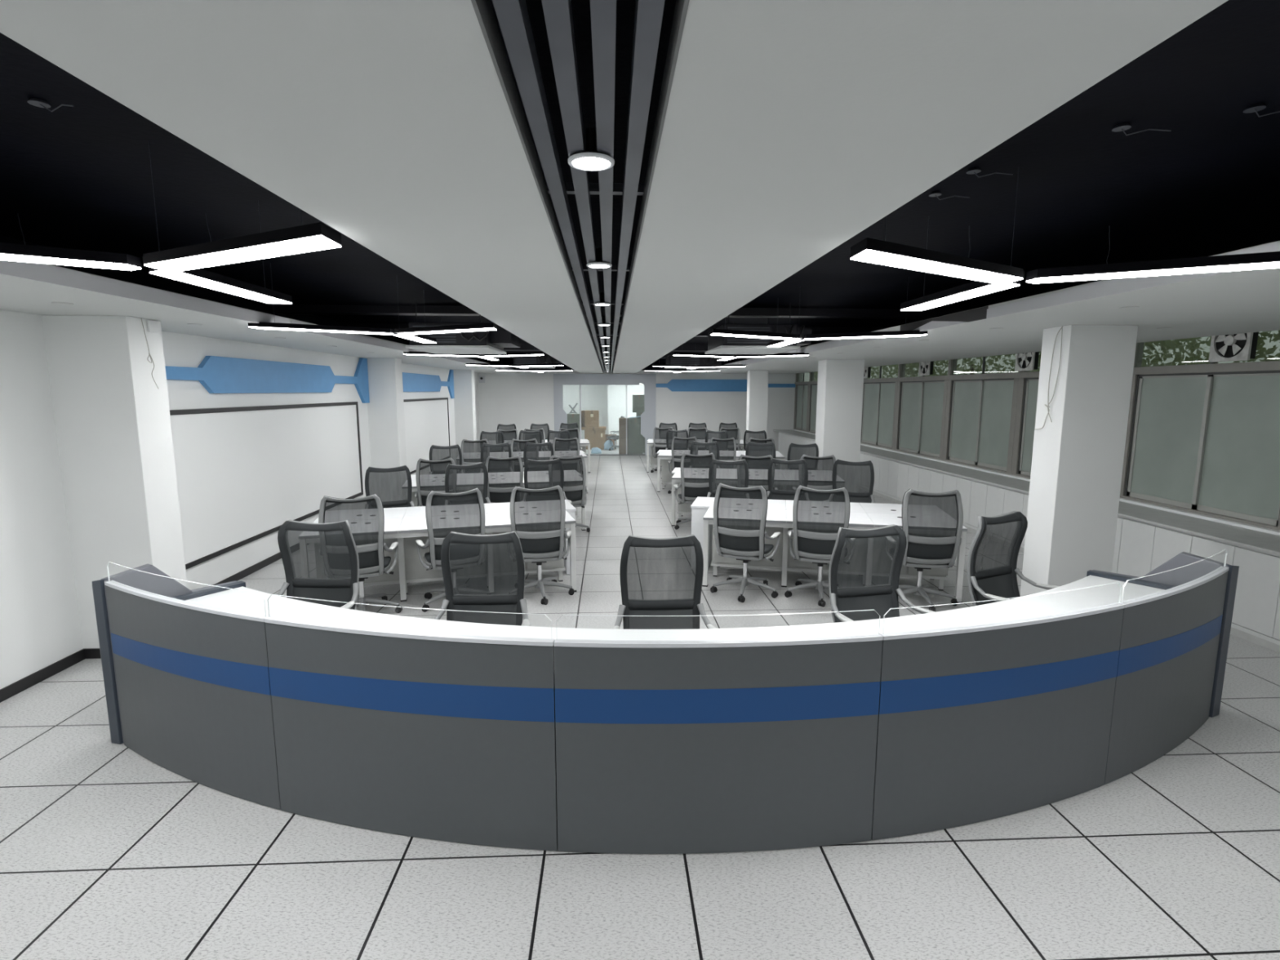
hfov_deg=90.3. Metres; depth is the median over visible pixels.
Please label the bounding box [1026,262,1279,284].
diffuser
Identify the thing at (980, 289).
diffuser
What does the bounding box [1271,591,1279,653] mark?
base cabinet
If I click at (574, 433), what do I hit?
chair
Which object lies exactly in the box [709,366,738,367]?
diffuser
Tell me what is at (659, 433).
chair
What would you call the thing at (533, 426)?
chair
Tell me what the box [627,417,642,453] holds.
cabinet
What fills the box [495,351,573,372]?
pendant light
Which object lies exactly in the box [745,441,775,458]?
chair
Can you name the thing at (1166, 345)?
tree
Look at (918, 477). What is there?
base cabinet
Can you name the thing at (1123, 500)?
trim
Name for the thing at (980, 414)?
window
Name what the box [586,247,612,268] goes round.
recessed light
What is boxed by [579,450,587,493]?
desk
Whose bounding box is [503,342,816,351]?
ceiling beam
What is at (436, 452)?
chair
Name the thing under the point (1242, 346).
exhaust fan
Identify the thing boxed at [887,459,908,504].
base cabinet
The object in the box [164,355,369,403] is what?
wall decal
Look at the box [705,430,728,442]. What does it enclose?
chair
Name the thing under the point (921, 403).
window
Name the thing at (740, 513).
chair
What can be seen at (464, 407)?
column
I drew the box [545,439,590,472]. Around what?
desk
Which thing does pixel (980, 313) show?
trim
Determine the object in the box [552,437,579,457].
chair
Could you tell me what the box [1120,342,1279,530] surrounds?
window
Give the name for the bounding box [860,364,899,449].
window
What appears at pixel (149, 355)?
hanging cable
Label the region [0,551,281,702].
baseboard
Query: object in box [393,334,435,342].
diffuser
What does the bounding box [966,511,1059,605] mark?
chair
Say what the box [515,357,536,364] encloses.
grille
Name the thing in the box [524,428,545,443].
chair
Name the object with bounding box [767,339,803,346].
diffuser
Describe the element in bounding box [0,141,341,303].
pendant light
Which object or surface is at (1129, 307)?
recessed light
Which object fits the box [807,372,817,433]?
window
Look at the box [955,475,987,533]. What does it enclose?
base cabinet
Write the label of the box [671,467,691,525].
desk
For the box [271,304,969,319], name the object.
ceiling beam
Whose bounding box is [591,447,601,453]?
plastic bag
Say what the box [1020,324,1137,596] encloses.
column
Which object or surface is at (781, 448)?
base cabinet
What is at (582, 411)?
cardboard box
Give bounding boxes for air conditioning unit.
[405,297,519,354]
[512,355,562,368]
[664,351,721,368]
[705,302,811,354]
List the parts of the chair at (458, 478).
backrest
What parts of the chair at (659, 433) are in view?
backrest, frame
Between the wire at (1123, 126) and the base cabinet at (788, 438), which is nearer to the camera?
the wire at (1123, 126)
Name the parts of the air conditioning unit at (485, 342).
hanger rod, return panel, casing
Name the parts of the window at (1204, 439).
frosted pane, sash, sash, frosted pane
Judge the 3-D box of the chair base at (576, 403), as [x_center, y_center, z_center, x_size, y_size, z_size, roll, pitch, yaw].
[-2.241,-2.412,21.390,0.314,0.366,0.056,0,8,-3]
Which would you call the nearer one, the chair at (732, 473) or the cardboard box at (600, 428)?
the chair at (732, 473)
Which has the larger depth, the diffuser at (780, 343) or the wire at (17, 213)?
the diffuser at (780, 343)
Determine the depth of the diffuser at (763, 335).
5.70 m
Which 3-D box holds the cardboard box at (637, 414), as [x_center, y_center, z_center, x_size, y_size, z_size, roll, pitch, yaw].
[0.038,-1.528,20.411,0.300,1.282,0.303,0,8,-3]
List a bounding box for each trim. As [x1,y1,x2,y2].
[0,260,519,373]
[697,241,1279,373]
[791,429,1279,535]
[900,306,988,330]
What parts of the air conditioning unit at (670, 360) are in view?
return panel, casing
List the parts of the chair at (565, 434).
backrest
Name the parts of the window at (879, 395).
frosted pane, sash, sash, frosted pane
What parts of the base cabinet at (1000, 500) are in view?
door, rail, door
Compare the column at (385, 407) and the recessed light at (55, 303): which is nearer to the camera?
the recessed light at (55, 303)
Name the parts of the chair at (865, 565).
armrest, frame, backrest, armrest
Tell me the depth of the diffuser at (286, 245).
2.23 m
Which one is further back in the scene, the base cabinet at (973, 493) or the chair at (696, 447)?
the chair at (696, 447)
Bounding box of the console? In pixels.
[92,549,1239,853]
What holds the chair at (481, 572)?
on the floor
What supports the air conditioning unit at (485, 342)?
hanging from the ceiling at (78, 177)
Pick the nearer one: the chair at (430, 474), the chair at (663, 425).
the chair at (430, 474)
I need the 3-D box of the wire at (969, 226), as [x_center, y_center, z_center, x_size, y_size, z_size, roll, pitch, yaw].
[1.986,-1.389,3.839,0.034,0.271,0.014,0,8,-3]
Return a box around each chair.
[276,520,359,609]
[318,493,402,613]
[364,465,414,507]
[414,457,455,506]
[415,488,485,612]
[429,444,462,465]
[434,531,530,626]
[444,462,490,503]
[460,438,488,465]
[480,431,503,444]
[480,442,511,464]
[484,455,524,502]
[496,429,518,444]
[497,423,516,430]
[505,484,574,604]
[510,438,537,467]
[518,430,542,443]
[523,441,553,471]
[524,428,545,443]
[524,458,571,503]
[529,423,549,439]
[546,429,570,444]
[549,454,590,532]
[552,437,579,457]
[559,427,582,450]
[560,422,578,429]
[606,416,625,450]
[612,534,716,629]
[650,426,673,472]
[658,422,677,430]
[661,429,688,479]
[667,436,697,493]
[673,453,715,529]
[687,426,707,442]
[688,422,706,428]
[689,440,719,460]
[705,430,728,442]
[706,458,748,497]
[710,437,736,461]
[710,483,780,602]
[719,422,737,430]
[719,426,742,450]
[738,454,773,499]
[742,430,766,450]
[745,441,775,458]
[747,437,774,444]
[766,457,808,500]
[784,484,849,607]
[787,443,818,460]
[800,454,835,489]
[828,524,935,622]
[831,458,875,502]
[897,488,963,611]
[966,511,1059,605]
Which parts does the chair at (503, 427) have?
backrest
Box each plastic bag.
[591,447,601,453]
[604,440,613,449]
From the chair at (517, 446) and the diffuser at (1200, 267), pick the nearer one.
the diffuser at (1200, 267)
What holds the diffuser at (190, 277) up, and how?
attached to the pendant light at (184, 264)
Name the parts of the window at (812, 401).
sash, frosted pane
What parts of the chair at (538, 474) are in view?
backrest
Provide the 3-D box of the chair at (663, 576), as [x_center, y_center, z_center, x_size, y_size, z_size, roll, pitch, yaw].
[0.137,0.916,3.653,0.657,1.112,0.633,-1,8,-9]
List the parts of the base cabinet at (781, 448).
door, door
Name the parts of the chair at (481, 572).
armrest, backrest, frame, armrest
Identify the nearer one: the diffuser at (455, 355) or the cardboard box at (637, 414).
the diffuser at (455, 355)
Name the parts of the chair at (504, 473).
backrest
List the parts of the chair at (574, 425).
backrest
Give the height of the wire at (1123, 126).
0.037 m
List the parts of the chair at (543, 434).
backrest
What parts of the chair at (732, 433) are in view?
backrest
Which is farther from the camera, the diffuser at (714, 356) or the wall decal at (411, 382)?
the wall decal at (411, 382)
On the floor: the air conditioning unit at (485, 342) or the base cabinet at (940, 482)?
the base cabinet at (940, 482)
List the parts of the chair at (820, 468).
backrest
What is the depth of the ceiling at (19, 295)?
4.64 m
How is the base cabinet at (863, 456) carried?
on the floor
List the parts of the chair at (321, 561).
armrest, backrest, armrest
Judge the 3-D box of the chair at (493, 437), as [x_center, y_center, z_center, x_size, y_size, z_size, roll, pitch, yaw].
[-3.117,-0.468,13.465,0.657,1.112,0.633,-3,9,-21]
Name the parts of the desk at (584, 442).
door, leg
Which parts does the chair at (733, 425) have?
backrest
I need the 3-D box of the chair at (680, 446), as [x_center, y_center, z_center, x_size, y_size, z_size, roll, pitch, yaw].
[0.861,-0.300,12.303,0.657,1.112,0.633,0,8,-3]
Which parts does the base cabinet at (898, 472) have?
door, rail, door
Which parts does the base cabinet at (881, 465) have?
door, rail, door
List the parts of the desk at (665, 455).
leg, door, rail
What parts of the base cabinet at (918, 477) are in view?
door, door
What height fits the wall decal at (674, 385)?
0.360 m
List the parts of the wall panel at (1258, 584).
door, rail, rail, door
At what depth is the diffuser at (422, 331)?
5.23 m
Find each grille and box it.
[412,325,456,342]
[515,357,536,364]
[671,356,699,364]
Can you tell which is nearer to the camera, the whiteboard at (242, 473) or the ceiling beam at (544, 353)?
the whiteboard at (242, 473)
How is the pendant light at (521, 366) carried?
hanging from the ceiling at (78, 177)
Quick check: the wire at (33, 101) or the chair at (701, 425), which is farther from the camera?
the chair at (701, 425)
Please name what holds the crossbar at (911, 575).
attached to the desk at (780, 512)
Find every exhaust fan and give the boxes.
[863,366,871,378]
[918,360,933,375]
[1014,351,1039,371]
[1208,332,1258,362]
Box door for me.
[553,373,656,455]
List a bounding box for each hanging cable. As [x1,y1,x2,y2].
[141,318,158,388]
[1035,325,1062,430]
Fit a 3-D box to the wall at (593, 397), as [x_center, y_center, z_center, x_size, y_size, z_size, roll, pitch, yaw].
[-1.021,-2.294,21.122,6.000,2.600,3.480,0,8,-3]
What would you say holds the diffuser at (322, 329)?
attached to the pendant light at (415, 334)
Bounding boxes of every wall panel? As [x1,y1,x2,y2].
[1117,517,1194,577]
[1191,534,1279,649]
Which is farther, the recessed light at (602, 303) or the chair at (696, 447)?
the chair at (696, 447)
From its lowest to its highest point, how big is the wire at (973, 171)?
0.037 m
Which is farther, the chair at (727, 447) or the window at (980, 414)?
the chair at (727, 447)
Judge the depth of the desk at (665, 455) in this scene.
12.72 m
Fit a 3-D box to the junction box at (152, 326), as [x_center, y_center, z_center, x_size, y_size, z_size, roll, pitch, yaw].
[-3.562,-1.123,4.653,0.020,0.085,0.090,0,8,-3]
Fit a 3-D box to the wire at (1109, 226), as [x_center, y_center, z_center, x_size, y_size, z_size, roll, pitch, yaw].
[2.827,-1.388,3.839,0.034,0.271,0.014,0,8,-3]
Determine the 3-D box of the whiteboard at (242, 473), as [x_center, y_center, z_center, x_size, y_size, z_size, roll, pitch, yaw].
[-4.252,-0.153,7.532,0.025,1.450,4.850,0,8,-3]
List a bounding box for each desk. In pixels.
[312,499,576,601]
[410,471,586,530]
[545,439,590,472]
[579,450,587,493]
[646,439,743,472]
[657,449,784,492]
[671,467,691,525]
[690,497,967,603]
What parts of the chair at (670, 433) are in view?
backrest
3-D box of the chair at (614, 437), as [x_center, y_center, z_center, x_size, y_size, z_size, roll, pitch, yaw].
[-0.797,-1.566,21.285,0.633,1.112,0.657,-3,8,-19]
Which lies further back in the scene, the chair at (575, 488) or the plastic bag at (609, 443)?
the plastic bag at (609, 443)
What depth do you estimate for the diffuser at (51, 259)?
2.40 m
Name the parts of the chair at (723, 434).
backrest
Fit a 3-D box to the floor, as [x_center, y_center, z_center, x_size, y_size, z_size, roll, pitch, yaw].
[0.448,0.696,9.573,10.200,0.100,29.300,0,8,-3]
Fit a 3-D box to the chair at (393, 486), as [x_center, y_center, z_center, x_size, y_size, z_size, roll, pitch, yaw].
[-2.800,0.422,7.143,0.657,1.112,0.633,-4,9,-28]
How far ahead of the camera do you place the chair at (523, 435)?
13.96 m
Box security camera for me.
[478,375,484,382]
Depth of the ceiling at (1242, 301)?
4.75 m
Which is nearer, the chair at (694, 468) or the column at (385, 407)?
the chair at (694, 468)
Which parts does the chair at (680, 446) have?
armrest, backrest, frame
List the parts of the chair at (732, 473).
backrest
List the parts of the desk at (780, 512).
leg, door, door, leg, rail, door, door, door, leg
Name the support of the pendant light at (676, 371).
hanging from the ceiling at (78, 177)
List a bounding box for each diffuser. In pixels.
[0,253,141,271]
[144,235,341,271]
[149,270,292,303]
[248,326,393,334]
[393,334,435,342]
[398,328,496,334]
[405,354,479,356]
[466,364,514,366]
[479,356,497,359]
[483,354,542,356]
[523,365,551,366]
[539,370,564,371]
[673,355,732,357]
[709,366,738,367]
[711,333,799,340]
[717,357,736,360]
[735,355,808,357]
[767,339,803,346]
[804,334,926,340]
[850,249,1022,283]
[900,283,1019,311]
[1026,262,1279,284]
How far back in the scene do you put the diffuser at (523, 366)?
12.63 m
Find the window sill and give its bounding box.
[773,430,1279,555]
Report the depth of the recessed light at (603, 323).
4.94 m
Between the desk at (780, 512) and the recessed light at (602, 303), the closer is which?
the recessed light at (602, 303)
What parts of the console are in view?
corner post, panel, panel, panel, panel, panel, panel, panel, corner post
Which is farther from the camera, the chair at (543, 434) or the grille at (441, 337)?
the chair at (543, 434)
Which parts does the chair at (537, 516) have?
backrest, frame, seat frame, armrest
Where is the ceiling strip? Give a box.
[471,0,689,373]
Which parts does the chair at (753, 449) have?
backrest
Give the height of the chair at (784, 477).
1.112 m
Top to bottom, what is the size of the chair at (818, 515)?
1.112 m
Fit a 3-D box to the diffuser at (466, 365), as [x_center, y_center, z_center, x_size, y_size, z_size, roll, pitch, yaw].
[-2.931,-2.257,12.597,1.068,0.005,0.128,-5,9,-32]
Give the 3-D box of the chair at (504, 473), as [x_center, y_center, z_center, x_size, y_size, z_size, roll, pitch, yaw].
[-1.844,0.199,8.734,0.657,1.112,0.633,-2,8,-17]
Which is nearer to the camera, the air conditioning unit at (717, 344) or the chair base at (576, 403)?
the air conditioning unit at (717, 344)
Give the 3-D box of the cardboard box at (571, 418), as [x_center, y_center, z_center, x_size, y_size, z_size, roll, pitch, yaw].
[-2.247,-1.637,21.498,0.440,1.192,0.403,0,8,-3]
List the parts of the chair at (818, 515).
armrest, backrest, frame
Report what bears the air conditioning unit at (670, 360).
attached to the ceiling at (78, 177)
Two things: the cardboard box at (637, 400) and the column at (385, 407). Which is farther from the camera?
the cardboard box at (637, 400)
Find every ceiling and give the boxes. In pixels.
[0,0,602,373]
[0,0,1279,352]
[0,263,516,373]
[613,0,1228,373]
[697,240,1279,373]
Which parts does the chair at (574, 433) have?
backrest, frame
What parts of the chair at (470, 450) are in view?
backrest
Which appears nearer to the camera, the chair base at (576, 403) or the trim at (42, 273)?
the trim at (42, 273)
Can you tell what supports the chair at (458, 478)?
on the floor
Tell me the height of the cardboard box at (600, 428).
0.122 m
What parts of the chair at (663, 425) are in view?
backrest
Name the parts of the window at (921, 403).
frosted pane, sash, sash, frosted pane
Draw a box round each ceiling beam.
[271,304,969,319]
[347,324,893,337]
[461,352,754,358]
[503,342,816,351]
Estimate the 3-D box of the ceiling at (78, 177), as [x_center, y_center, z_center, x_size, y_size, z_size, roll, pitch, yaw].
[0.561,-2.004,6.873,10.200,0.100,24.700,0,8,-3]
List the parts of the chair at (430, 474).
armrest, backrest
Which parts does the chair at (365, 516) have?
frame, backrest, seat frame, seat, armrest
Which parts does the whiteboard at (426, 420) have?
frame rail, frame post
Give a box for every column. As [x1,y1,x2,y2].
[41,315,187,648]
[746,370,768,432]
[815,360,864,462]
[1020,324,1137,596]
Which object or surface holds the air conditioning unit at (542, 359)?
hanging from the ceiling at (78, 177)
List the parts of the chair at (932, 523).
seat frame, backrest, frame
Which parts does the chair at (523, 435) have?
backrest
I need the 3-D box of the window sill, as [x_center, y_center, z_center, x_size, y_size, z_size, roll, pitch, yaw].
[4.848,-0.262,10.607,0.640,0.027,18.190,0,8,-3]
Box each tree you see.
[808,363,911,381]
[891,351,1041,377]
[1141,329,1279,366]
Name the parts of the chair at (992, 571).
armrest, frame, backrest, armrest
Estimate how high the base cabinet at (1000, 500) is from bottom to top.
0.744 m
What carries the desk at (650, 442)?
on the floor
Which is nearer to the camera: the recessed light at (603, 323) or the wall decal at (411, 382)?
the recessed light at (603, 323)
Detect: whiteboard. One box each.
[169,401,363,568]
[403,397,449,474]
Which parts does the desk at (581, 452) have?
leg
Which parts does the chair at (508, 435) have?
frame, backrest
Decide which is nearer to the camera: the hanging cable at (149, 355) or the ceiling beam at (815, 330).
the hanging cable at (149, 355)
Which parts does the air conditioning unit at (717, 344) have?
return panel, casing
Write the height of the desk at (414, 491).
0.722 m
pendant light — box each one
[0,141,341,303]
[248,263,497,342]
[403,346,543,359]
[466,363,563,368]
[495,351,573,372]
[644,367,719,373]
[653,359,745,368]
[672,319,808,360]
[710,279,927,346]
[849,166,1279,311]
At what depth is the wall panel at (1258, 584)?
5.04 m
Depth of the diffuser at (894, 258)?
2.46 m
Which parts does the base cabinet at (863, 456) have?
door, door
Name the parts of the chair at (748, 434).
backrest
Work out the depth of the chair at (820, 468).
8.64 m
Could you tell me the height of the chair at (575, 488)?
1.112 m
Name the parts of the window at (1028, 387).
sash, frosted pane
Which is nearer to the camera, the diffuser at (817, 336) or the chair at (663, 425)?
the diffuser at (817, 336)
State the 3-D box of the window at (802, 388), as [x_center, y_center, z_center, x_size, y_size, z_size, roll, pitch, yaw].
[4.817,-2.368,18.817,0.135,1.840,1.380,0,8,-3]
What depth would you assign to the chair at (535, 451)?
10.73 m
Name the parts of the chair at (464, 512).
armrest, seat, seat frame, backrest, frame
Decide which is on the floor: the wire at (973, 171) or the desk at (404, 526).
the desk at (404, 526)
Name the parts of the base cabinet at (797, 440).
door, door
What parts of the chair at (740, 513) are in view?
backrest, frame, seat frame, seat, armrest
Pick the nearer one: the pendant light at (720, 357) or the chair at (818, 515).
the chair at (818, 515)
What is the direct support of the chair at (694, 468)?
on the floor
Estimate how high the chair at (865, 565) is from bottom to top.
1.112 m
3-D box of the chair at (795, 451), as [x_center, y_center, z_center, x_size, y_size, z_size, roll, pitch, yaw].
[2.658,-0.027,10.371,0.657,1.112,0.633,1,8,3]
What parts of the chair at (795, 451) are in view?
backrest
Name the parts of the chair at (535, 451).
backrest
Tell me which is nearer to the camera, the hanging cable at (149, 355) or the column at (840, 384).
the hanging cable at (149, 355)
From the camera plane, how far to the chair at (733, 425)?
17.30 m
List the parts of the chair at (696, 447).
backrest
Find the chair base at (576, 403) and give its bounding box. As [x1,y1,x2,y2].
[568,402,577,413]
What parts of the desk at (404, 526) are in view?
door, leg, rail, door, door, leg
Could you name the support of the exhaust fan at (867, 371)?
attached to the window at (879, 395)
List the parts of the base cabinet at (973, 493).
door, rail, rail, door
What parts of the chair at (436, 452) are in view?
backrest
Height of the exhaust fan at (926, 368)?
0.370 m
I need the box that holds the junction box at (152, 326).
[146,320,158,333]
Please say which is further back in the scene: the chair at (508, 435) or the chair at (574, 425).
the chair at (574, 425)
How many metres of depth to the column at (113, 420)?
4.56 m
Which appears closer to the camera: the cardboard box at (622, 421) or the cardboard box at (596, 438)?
the cardboard box at (622, 421)
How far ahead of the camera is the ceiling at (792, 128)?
1.18 m
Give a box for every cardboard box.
[567,413,580,435]
[581,410,585,426]
[581,426,605,431]
[584,410,599,426]
[584,430,604,449]
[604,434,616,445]
[618,417,627,438]
[618,438,627,453]
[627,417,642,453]
[632,395,644,412]
[635,412,644,453]
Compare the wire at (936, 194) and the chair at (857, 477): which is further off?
the chair at (857, 477)
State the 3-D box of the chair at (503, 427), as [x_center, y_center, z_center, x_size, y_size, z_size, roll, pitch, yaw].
[-3.416,-0.877,16.374,0.657,1.112,0.633,-3,8,-19]
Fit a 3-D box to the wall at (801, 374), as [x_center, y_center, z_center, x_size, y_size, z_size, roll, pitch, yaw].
[5.337,-0.863,9.742,0.200,2.950,29.000,0,8,-3]
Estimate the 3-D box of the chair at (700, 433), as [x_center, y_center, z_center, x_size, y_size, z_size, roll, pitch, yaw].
[1.391,-0.722,15.300,0.657,1.112,0.633,0,8,1]
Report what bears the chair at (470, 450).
on the floor
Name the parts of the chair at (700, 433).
frame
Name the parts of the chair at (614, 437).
seat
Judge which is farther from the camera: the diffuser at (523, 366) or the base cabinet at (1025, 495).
the diffuser at (523, 366)
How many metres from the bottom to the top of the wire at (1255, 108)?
0.037 m
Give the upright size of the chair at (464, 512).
1.112 m
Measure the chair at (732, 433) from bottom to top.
1.112 m
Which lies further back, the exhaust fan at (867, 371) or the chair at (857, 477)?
the exhaust fan at (867, 371)
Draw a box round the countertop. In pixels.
[185,575,1165,640]
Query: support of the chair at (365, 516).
on the floor
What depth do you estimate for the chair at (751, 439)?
11.74 m
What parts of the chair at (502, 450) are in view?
backrest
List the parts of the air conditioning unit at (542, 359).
return panel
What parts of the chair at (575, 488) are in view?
frame, backrest, armrest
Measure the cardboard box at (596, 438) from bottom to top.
0.652 m
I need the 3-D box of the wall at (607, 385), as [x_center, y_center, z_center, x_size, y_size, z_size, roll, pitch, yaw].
[-1.108,-2.474,22.397,0.050,2.600,0.700,0,8,-3]
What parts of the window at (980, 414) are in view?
frosted pane, sash, sash, frosted pane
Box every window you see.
[793,373,809,431]
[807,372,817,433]
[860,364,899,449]
[893,360,950,460]
[942,356,1020,474]
[1010,370,1039,478]
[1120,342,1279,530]
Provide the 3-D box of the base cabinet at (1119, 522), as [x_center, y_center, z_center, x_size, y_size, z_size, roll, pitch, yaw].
[5.033,0.673,6.739,0.550,0.744,0.760,0,8,-3]
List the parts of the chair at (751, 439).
backrest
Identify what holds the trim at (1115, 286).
attached to the ceiling at (1242, 301)
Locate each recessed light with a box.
[51,302,73,305]
[568,128,614,171]
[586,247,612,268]
[593,292,611,306]
[597,315,610,325]
[599,329,610,337]
[600,339,609,346]
[602,346,609,352]
[1118,306,1138,309]
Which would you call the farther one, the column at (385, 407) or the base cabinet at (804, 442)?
the base cabinet at (804, 442)
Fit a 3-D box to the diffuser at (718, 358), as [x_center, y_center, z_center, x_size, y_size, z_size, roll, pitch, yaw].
[1.334,-1.858,9.790,0.128,0.005,0.961,0,8,-3]
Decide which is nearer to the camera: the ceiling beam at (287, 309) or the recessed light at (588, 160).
the recessed light at (588, 160)
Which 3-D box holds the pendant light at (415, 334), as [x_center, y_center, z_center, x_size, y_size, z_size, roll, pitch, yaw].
[-2.101,-1.532,5.662,1.853,0.503,1.610,0,8,-3]
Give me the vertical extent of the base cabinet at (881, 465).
0.744 m
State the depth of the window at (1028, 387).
8.74 m
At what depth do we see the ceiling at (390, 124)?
1.19 m
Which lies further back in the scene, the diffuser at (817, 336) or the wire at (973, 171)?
the diffuser at (817, 336)
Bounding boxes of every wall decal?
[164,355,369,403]
[402,369,454,398]
[656,379,795,391]
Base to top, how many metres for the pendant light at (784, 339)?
0.503 m
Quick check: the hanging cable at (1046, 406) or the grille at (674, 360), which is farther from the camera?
the grille at (674, 360)
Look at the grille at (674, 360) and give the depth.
14.75 m
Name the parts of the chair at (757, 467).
backrest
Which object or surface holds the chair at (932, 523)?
on the floor
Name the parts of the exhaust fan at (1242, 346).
blade, blade, blade, blade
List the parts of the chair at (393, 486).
backrest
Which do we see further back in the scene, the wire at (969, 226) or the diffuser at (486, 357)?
the diffuser at (486, 357)
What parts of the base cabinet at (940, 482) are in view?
door, rail, door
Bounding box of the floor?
[0,447,1279,959]
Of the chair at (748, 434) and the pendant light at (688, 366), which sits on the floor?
the chair at (748, 434)
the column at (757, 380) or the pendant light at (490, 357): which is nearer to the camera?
the pendant light at (490, 357)
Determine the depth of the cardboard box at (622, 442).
19.60 m
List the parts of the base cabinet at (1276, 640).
rail, door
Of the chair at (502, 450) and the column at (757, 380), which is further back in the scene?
the column at (757, 380)
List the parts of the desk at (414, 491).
door, rail, leg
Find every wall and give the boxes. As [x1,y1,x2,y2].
[0,235,479,688]
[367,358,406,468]
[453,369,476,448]
[477,357,795,451]
[563,382,644,445]
[607,385,608,435]
[799,373,803,382]
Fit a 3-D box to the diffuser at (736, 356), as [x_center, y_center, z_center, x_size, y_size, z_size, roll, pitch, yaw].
[1.867,-1.749,9.019,1.068,0.005,0.128,4,9,27]
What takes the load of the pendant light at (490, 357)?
hanging from the ceiling at (78, 177)
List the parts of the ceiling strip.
cross rail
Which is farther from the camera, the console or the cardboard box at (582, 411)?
the cardboard box at (582, 411)
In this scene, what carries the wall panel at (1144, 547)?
on the floor
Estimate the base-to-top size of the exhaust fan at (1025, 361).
0.370 m
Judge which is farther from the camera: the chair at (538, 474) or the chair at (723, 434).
the chair at (723, 434)
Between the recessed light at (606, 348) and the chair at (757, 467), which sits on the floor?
the chair at (757, 467)
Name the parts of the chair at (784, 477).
backrest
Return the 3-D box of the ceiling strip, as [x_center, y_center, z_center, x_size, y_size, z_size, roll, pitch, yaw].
[-0.475,-1.933,8.986,0.286,0.312,28.360,0,8,-3]
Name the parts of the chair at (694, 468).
armrest, backrest, frame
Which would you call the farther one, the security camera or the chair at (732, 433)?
the security camera
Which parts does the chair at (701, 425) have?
backrest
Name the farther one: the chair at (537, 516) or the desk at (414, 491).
the desk at (414, 491)
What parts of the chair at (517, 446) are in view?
backrest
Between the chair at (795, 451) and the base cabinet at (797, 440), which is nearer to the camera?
the chair at (795, 451)
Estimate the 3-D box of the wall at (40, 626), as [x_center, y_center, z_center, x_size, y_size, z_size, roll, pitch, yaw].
[-4.334,-0.494,7.050,0.220,2.950,24.500,0,8,-3]
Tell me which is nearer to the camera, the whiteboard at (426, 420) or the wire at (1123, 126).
the wire at (1123, 126)
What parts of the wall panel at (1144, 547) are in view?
door, rail, door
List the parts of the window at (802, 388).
frosted pane, sash, sash, frosted pane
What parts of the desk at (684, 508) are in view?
leg, door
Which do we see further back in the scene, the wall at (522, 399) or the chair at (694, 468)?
the wall at (522, 399)
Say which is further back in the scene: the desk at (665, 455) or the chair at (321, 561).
the desk at (665, 455)
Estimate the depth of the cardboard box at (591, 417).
21.28 m
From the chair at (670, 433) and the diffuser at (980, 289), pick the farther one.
the chair at (670, 433)
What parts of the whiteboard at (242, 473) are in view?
frame rail, frame rail, frame post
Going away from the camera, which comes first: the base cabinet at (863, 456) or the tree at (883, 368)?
the base cabinet at (863, 456)
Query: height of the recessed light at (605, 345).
0.072 m
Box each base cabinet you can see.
[777,432,786,459]
[785,434,793,460]
[793,435,801,444]
[801,437,810,444]
[859,452,872,462]
[871,455,888,499]
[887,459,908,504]
[906,464,931,493]
[929,469,957,493]
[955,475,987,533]
[985,484,1023,516]
[1019,493,1028,552]
[1111,515,1123,573]
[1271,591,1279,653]
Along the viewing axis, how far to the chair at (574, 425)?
17.15 m
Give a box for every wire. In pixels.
[17,213,25,244]
[27,97,74,111]
[928,191,969,199]
[966,168,1013,177]
[968,226,970,257]
[1106,226,1110,263]
[1111,123,1171,135]
[1243,103,1279,117]
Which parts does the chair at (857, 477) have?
backrest, armrest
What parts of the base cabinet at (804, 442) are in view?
door, door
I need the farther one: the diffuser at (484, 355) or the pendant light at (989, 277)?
the diffuser at (484, 355)
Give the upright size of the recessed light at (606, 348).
0.072 m
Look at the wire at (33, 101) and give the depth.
2.17 m
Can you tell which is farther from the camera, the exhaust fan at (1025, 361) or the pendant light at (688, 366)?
the pendant light at (688, 366)
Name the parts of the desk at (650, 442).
leg, door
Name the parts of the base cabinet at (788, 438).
door, door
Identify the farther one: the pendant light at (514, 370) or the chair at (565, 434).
the pendant light at (514, 370)
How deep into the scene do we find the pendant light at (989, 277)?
2.56 m
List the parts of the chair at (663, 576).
armrest, frame, backrest, armrest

